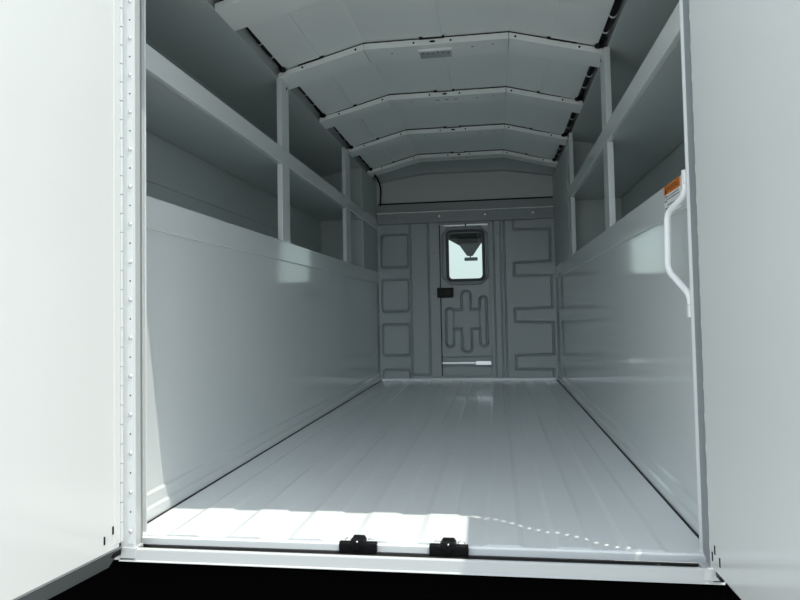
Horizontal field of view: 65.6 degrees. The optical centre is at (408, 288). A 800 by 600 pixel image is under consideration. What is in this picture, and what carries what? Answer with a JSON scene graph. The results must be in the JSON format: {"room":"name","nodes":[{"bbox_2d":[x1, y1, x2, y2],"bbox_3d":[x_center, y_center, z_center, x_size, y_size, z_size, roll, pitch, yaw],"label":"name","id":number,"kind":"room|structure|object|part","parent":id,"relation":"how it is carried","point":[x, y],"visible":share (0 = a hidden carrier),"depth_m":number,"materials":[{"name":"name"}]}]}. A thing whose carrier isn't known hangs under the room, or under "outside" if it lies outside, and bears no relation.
{"room":"vehicle interior","nodes":[
{"label":"vehicle interior","id":0,"kind":"room"},
{"bbox_2d":[146,0,380,521],"bbox_3d":[-0.648,-0.183,3.366,0.420,1.780,3.500,-1,-2,8],"label":"wall","id":1,"kind":"structure","parent":0,"point":[254,336],"depth_m":2.49,"materials":[{"name":"metal"}]},
{"bbox_2d":[146,43,376,262],"bbox_3d":[-0.647,-0.560,3.331,0.317,0.740,3.396,-1,-2,8],"label":"wall shelf","id":2,"kind":"object","parent":1,"relation":"attached to","point":[180,111],"visible":0.84,"depth_m":2.61,"materials":[{"name":"white metal"}]},
{"bbox_3d":[-0.575,-0.791,2.842,0.023,0.318,0.100,-1,-2,8],"label":"post","id":3,"kind":"part","parent":2,"relation":"part of","materials":[{"name":"metal"}]},
{"bbox_3d":[-0.568,-0.386,2.830,0.024,0.350,0.100,-1,-2,8],"label":"post","id":4,"kind":"part","parent":2,"relation":"part of","materials":[{"name":"metal"}]},
{"bbox_3d":[-0.406,-0.748,4.045,0.023,0.318,0.130,-1,-2,8],"label":"post","id":5,"kind":"part","parent":2,"relation":"part of","materials":[{"name":"metal"}]},
{"bbox_3d":[-0.399,-0.342,4.033,0.024,0.350,0.130,-1,-2,8],"label":"post","id":6,"kind":"part","parent":2,"relation":"part of","materials":[{"name":"metal"}]},
{"bbox_2d":[147,381,380,523],"bbox_3d":[-0.460,0.690,3.292,0.009,0.022,3.430,-1,-2,8],"label":"sealant","id":7,"kind":"structure","parent":1,"relation":"attached to","point":[379,381],"depth_m":2.20,"materials":[{"name":"black"}]},
{"bbox_3d":[-0.458,-0.500,4.794,0.337,0.728,0.556,-1,-2,8],"label":"corner panel","id":8,"kind":"part","parent":1,"relation":"part of","materials":[{"name":"grey paint"}]},
{"bbox_3d":[-0.286,-0.305,4.762,0.002,0.321,0.549,-1,-2,8],"label":"plate","id":9,"kind":"part","parent":1,"relation":"part of","materials":[{"name":"grey paint"}]},
{"bbox_2d":[48,560,740,599],"bbox_3d":[-0.014,0.868,1.429,2.100,0.464,0.100,-1,-2,8],"label":"rear bumper","id":10,"kind":"object","parent":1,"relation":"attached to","point":[121,580],"visible":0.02,"depth_m":1.43,"materials":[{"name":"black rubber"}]},
{"bbox_2d":[114,0,725,584],"bbox_3d":[-0.036,-0.279,1.473,2.160,1.840,0.106,-1,-2,8],"label":"door frame","id":11,"kind":"structure","parent":1,"relation":"attached to","point":[703,574],"depth_m":1.42,"materials":[{"name":"grey paint"}]},
{"bbox_2d":[0,0,133,599],"bbox_3d":[-0.803,-0.169,1.210,0.063,1.651,0.653,-2,-2,19],"label":"door","id":12,"kind":"structure","parent":11,"relation":"attached to","point":[62,413],"depth_m":1.33,"materials":[{"name":"paint"}]},
{"bbox_3d":[-0.677,-0.158,1.509,0.017,1.535,0.002,-1,-2,8],"label":"frame","id":13,"kind":"part","parent":12,"relation":"part of","materials":[{"name":"grey paint"}]},
{"bbox_3d":[-0.881,-0.136,1.589,0.448,1.584,0.102,-1,-2,8],"label":"post","id":14,"kind":"part","parent":11,"relation":"part of","materials":[{"name":"white metal"}]},
{"bbox_3d":[-0.667,0.631,1.493,0.044,0.026,0.032,-1,-2,8],"label":"corner plate","id":15,"kind":"part","parent":11,"relation":"part of","materials":[{"name":"grey paint"}]},
{"bbox_3d":[-0.011,0.621,1.416,1.364,0.035,0.064,-1,-2,8],"label":"sill","id":16,"kind":"part","parent":11,"relation":"part of","materials":[{"name":"grey paint"}]},
{"bbox_3d":[0.831,-0.179,1.350,0.414,1.584,0.102,-1,-2,8],"label":"post","id":17,"kind":"part","parent":11,"relation":"part of","materials":[{"name":"white metal"}]},
{"bbox_3d":[0.641,0.598,1.310,0.042,0.026,0.032,-1,-2,8],"label":"corner plate","id":18,"kind":"part","parent":11,"relation":"part of","materials":[{"name":"grey paint"}]},
{"bbox_2d":[143,544,698,566],"bbox_3d":[-0.011,0.626,1.426,1.318,0.016,0.057,-1,-2,8],"label":"seal","id":19,"kind":"object","parent":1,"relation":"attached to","point":[144,545],"visible":0.4,"depth_m":1.43,"materials":[{"name":"black rubber"}]},
{"bbox_2d":[339,535,377,553],"bbox_3d":[-0.118,0.605,1.468,0.090,0.033,0.036,-1,-2,8],"label":"latch","id":20,"kind":"object","parent":19,"relation":"on","point":[358,543],"depth_m":1.46,"materials":[{"name":"black plastic"}]},
{"bbox_2d":[429,537,468,556],"bbox_3d":[0.094,0.600,1.438,0.090,0.033,0.036,-1,-2,8],"label":"latch","id":21,"kind":"object","parent":19,"relation":"on","point":[447,546],"depth_m":1.43,"materials":[{"name":"black plastic"}]},
{"bbox_2d":[141,377,704,562],"bbox_3d":[0.226,0.661,3.180,1.382,0.044,3.480,-1,-2,8],"label":"floor","id":22,"kind":"structure","parent":0,"point":[517,467],"depth_m":1.93,"materials":[{"name":"paint"}]},
{"bbox_2d":[248,0,614,175],"bbox_3d":[0.193,-1.073,3.255,1.368,0.179,3.570,-1,-2,8],"label":"ceiling","id":23,"kind":"structure","parent":0,"point":[326,27],"depth_m":2.98,"materials":[{"name":"paint"}]},
{"bbox_2d":[215,0,323,30],"bbox_3d":[0.039,-1.056,2.151,1.427,0.136,0.172,-1,-2,8],"label":"bow","id":24,"kind":"object","parent":23,"relation":"attached to","point":[238,14],"visible":1,"depth_m":2.24,"materials":[{"name":"white paint"}]},
{"bbox_2d":[220,0,372,170],"bbox_3d":[-0.507,-0.975,3.220,0.043,0.045,3.074,-1,-2,8],"label":"wiring loom","id":25,"kind":"object","parent":23,"relation":"attached to","point":[282,69],"visible":0.59,"depth_m":3.05,"materials":[{"name":"black plastic"}]},
{"bbox_2d":[374,174,381,205],"bbox_3d":[-0.247,-0.798,4.884,0.037,0.256,0.308,-2,-2,11],"label":"cable","id":26,"kind":"object","parent":23,"relation":"hanging from","point":[374,174],"visible":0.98,"depth_m":4.94,"materials":[{"name":"black plastic"}]},
{"bbox_2d":[278,31,603,89],"bbox_3d":[0.127,-1.033,2.776,1.427,0.136,0.154,-1,-2,8],"label":"bow","id":27,"kind":"object","parent":23,"relation":"attached to","point":[550,48],"visible":0.98,"depth_m":2.75,"materials":[{"name":"white paint"}]},
{"bbox_2d":[418,47,452,58],"bbox_3d":[0.122,-1.056,2.789,0.152,0.015,0.080,-1,-2,8],"label":"dome lamp","id":28,"kind":"object","parent":27,"relation":"attached to","point":[439,52],"visible":1,"depth_m":2.77,"materials":[{"name":"white plastic"}]},
{"bbox_2d":[319,86,582,128],"bbox_3d":[0.218,-1.009,3.421,1.427,0.136,0.139,-1,-2,8],"label":"bow","id":29,"kind":"object","parent":23,"relation":"attached to","point":[502,93],"visible":1,"depth_m":3.39,"materials":[{"name":"white paint"}]},
{"bbox_2d":[348,123,566,156],"bbox_3d":[0.311,-0.985,4.081,1.427,0.136,0.139,-1,-2,8],"label":"bow","id":30,"kind":"object","parent":23,"relation":"attached to","point":[489,129],"visible":0.98,"depth_m":4.05,"materials":[{"name":"white paint"}]},
{"bbox_2d":[367,149,557,176],"bbox_3d":[0.399,-0.962,4.710,1.427,0.136,0.124,-1,-2,8],"label":"bow","id":31,"kind":"object","parent":23,"relation":"attached to","point":[501,153],"visible":0.99,"depth_m":4.68,"materials":[{"name":"white paint"}]},
{"bbox_2d":[552,0,621,160],"bbox_3d":[0.864,-1.012,3.029,0.049,0.051,3.074,-1,-2,8],"label":"wiring loom","id":32,"kind":"object","parent":23,"relation":"attached to","point":[616,5],"visible":0.75,"depth_m":2.87,"materials":[{"name":"black plastic"}]},
{"bbox_2d":[375,167,558,380],"bbox_3d":[0.454,-0.132,4.952,1.500,1.780,0.090,-1,-2,8],"label":"wall","id":33,"kind":"structure","parent":0,"point":[522,252],"depth_m":4.93,"materials":[{"name":"white metal"}]},
{"bbox_2d":[433,223,492,375],"bbox_3d":[0.431,0.090,4.936,0.451,1.216,0.061,-1,-2,8],"label":"door","id":34,"kind":"structure","parent":33,"relation":"in","point":[466,320],"depth_m":4.93,"materials":[{"name":"grey paint"}]},
{"bbox_3d":[0.402,0.588,4.912,0.266,0.015,0.016,-1,-2,8],"label":"slide rod","id":35,"kind":"part","parent":34,"relation":"part of","materials":[{"name":"silver metal"}]},
{"bbox_2d":[375,158,552,183],"bbox_3d":[0.432,-0.969,4.945,1.398,0.208,0.090,-1,-2,8],"label":"trim","id":36,"kind":"structure","parent":33,"relation":"attached to","point":[489,164],"depth_m":4.90,"materials":[{"name":"grey paint"}]},
{"bbox_2d":[376,206,553,224],"bbox_3d":[0.438,-0.580,4.916,1.398,0.096,0.062,-1,-2,8],"label":"cross beam","id":37,"kind":"structure","parent":33,"relation":"attached to","point":[542,212],"depth_m":4.90,"materials":[{"name":"white metal"}]},
{"bbox_3d":[0.439,-0.832,4.974,1.394,0.260,0.042,-1,-2,8],"label":"panel","id":38,"kind":"part","parent":33,"relation":"part of","materials":[{"name":"grey paint"}]},
{"bbox_2d":[464,253,477,260],"bbox_3d":[0.607,-0.305,5.963,0.124,0.097,0.292,-1,-2,8],"label":"mirror","id":39,"kind":"object","parent":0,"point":[470,258],"visible":1,"depth_m":5.82,"materials":[{"name":"grey mirror"}]},
{"bbox_2d":[553,0,698,534],"bbox_3d":[1.075,-0.226,3.125,0.420,1.780,3.500,-1,-2,8],"label":"wall","id":40,"kind":"structure","parent":0,"point":[624,326],"depth_m":2.33,"materials":[{"name":"metal"}]},
{"bbox_3d":[1.076,-0.347,4.365,0.002,0.321,0.959,-1,-2,8],"label":"plate","id":41,"kind":"part","parent":40,"relation":"part of","materials":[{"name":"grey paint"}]},
{"bbox_3d":[1.239,-0.550,4.350,0.337,0.728,0.966,-1,-2,8],"label":"corner panel","id":42,"kind":"part","parent":40,"relation":"part of","materials":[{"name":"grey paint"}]},
{"bbox_2d":[567,2,683,255],"bbox_3d":[0.985,-0.618,2.659,0.317,0.740,2.516,-1,-2,8],"label":"wall shelf","id":43,"kind":"object","parent":40,"relation":"attached to","point":[646,125],"visible":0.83,"depth_m":2.52,"materials":[{"name":"white metal"}]},
{"bbox_3d":[0.995,-0.784,3.808,0.023,0.318,0.110,-1,-2,8],"label":"post","id":44,"kind":"part","parent":43,"relation":"part of","materials":[{"name":"metal"}]},
{"bbox_3d":[1.005,-0.378,3.796,0.024,0.350,0.110,-1,-2,8],"label":"post","id":45,"kind":"part","parent":43,"relation":"part of","materials":[{"name":"metal"}]},
{"bbox_3d":[0.823,-0.829,2.584,0.023,0.318,0.105,-1,-2,8],"label":"post","id":46,"kind":"part","parent":43,"relation":"part of","materials":[{"name":"metal"}]},
{"bbox_3d":[0.833,-0.423,2.572,0.024,0.350,0.105,-1,-2,8],"label":"post","id":47,"kind":"part","parent":43,"relation":"part of","materials":[{"name":"metal"}]},
{"bbox_2d":[557,380,698,538],"bbox_3d":[0.917,0.656,3.100,0.009,0.022,3.430,-1,-2,8],"label":"sealant","id":48,"kind":"structure","parent":40,"relation":"attached to","point":[632,463],"depth_m":1.97,"materials":[{"name":"black"}]},
{"bbox_2d":[664,176,680,211],"bbox_3d":[0.694,-0.242,1.632,0.002,0.078,0.148,-1,-2,8],"label":"warning label","id":49,"kind":"object","parent":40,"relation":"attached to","point":[672,191],"visible":0.8,"depth_m":1.63,"materials":[{"name":"orange"}]},
{"bbox_2d":[664,169,690,317],"bbox_3d":[0.643,-0.103,1.478,0.020,0.343,0.110,-1,-2,-6],"label":"handle","id":50,"kind":"object","parent":40,"relation":"attached to","point":[667,217],"visible":0.77,"depth_m":1.50,"materials":[{"name":"white metal"}]},
{"bbox_2d":[689,0,799,599],"bbox_3d":[0.599,-0.205,1.007,0.050,1.649,0.645,-1,-2,7],"label":"door","id":51,"kind":"structure","parent":40,"relation":"in","point":[745,54],"depth_m":1.06,"materials":[{"name":"paint"}]},
{"label":"outside","id":52,"kind":"structure","parent":0,"visible":0},
{"bbox_2d":[449,233,481,255],"bbox_3d":[0.537,-0.673,5.642,2.000,0.668,1.220,-1,-2,8],"label":"console","id":53,"kind":"object","parent":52,"point":[469,243],"visible":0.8,"depth_m":6.08,"materials":[{"name":"grey"}]},
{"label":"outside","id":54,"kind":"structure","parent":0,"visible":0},
{"bbox_2d":[158,544,687,562],"bbox_3d":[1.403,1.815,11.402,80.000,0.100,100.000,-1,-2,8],"label":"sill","id":55,"kind":"structure","parent":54,"point":[158,544],"depth_m":3.46,"materials":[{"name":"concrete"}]}
]}

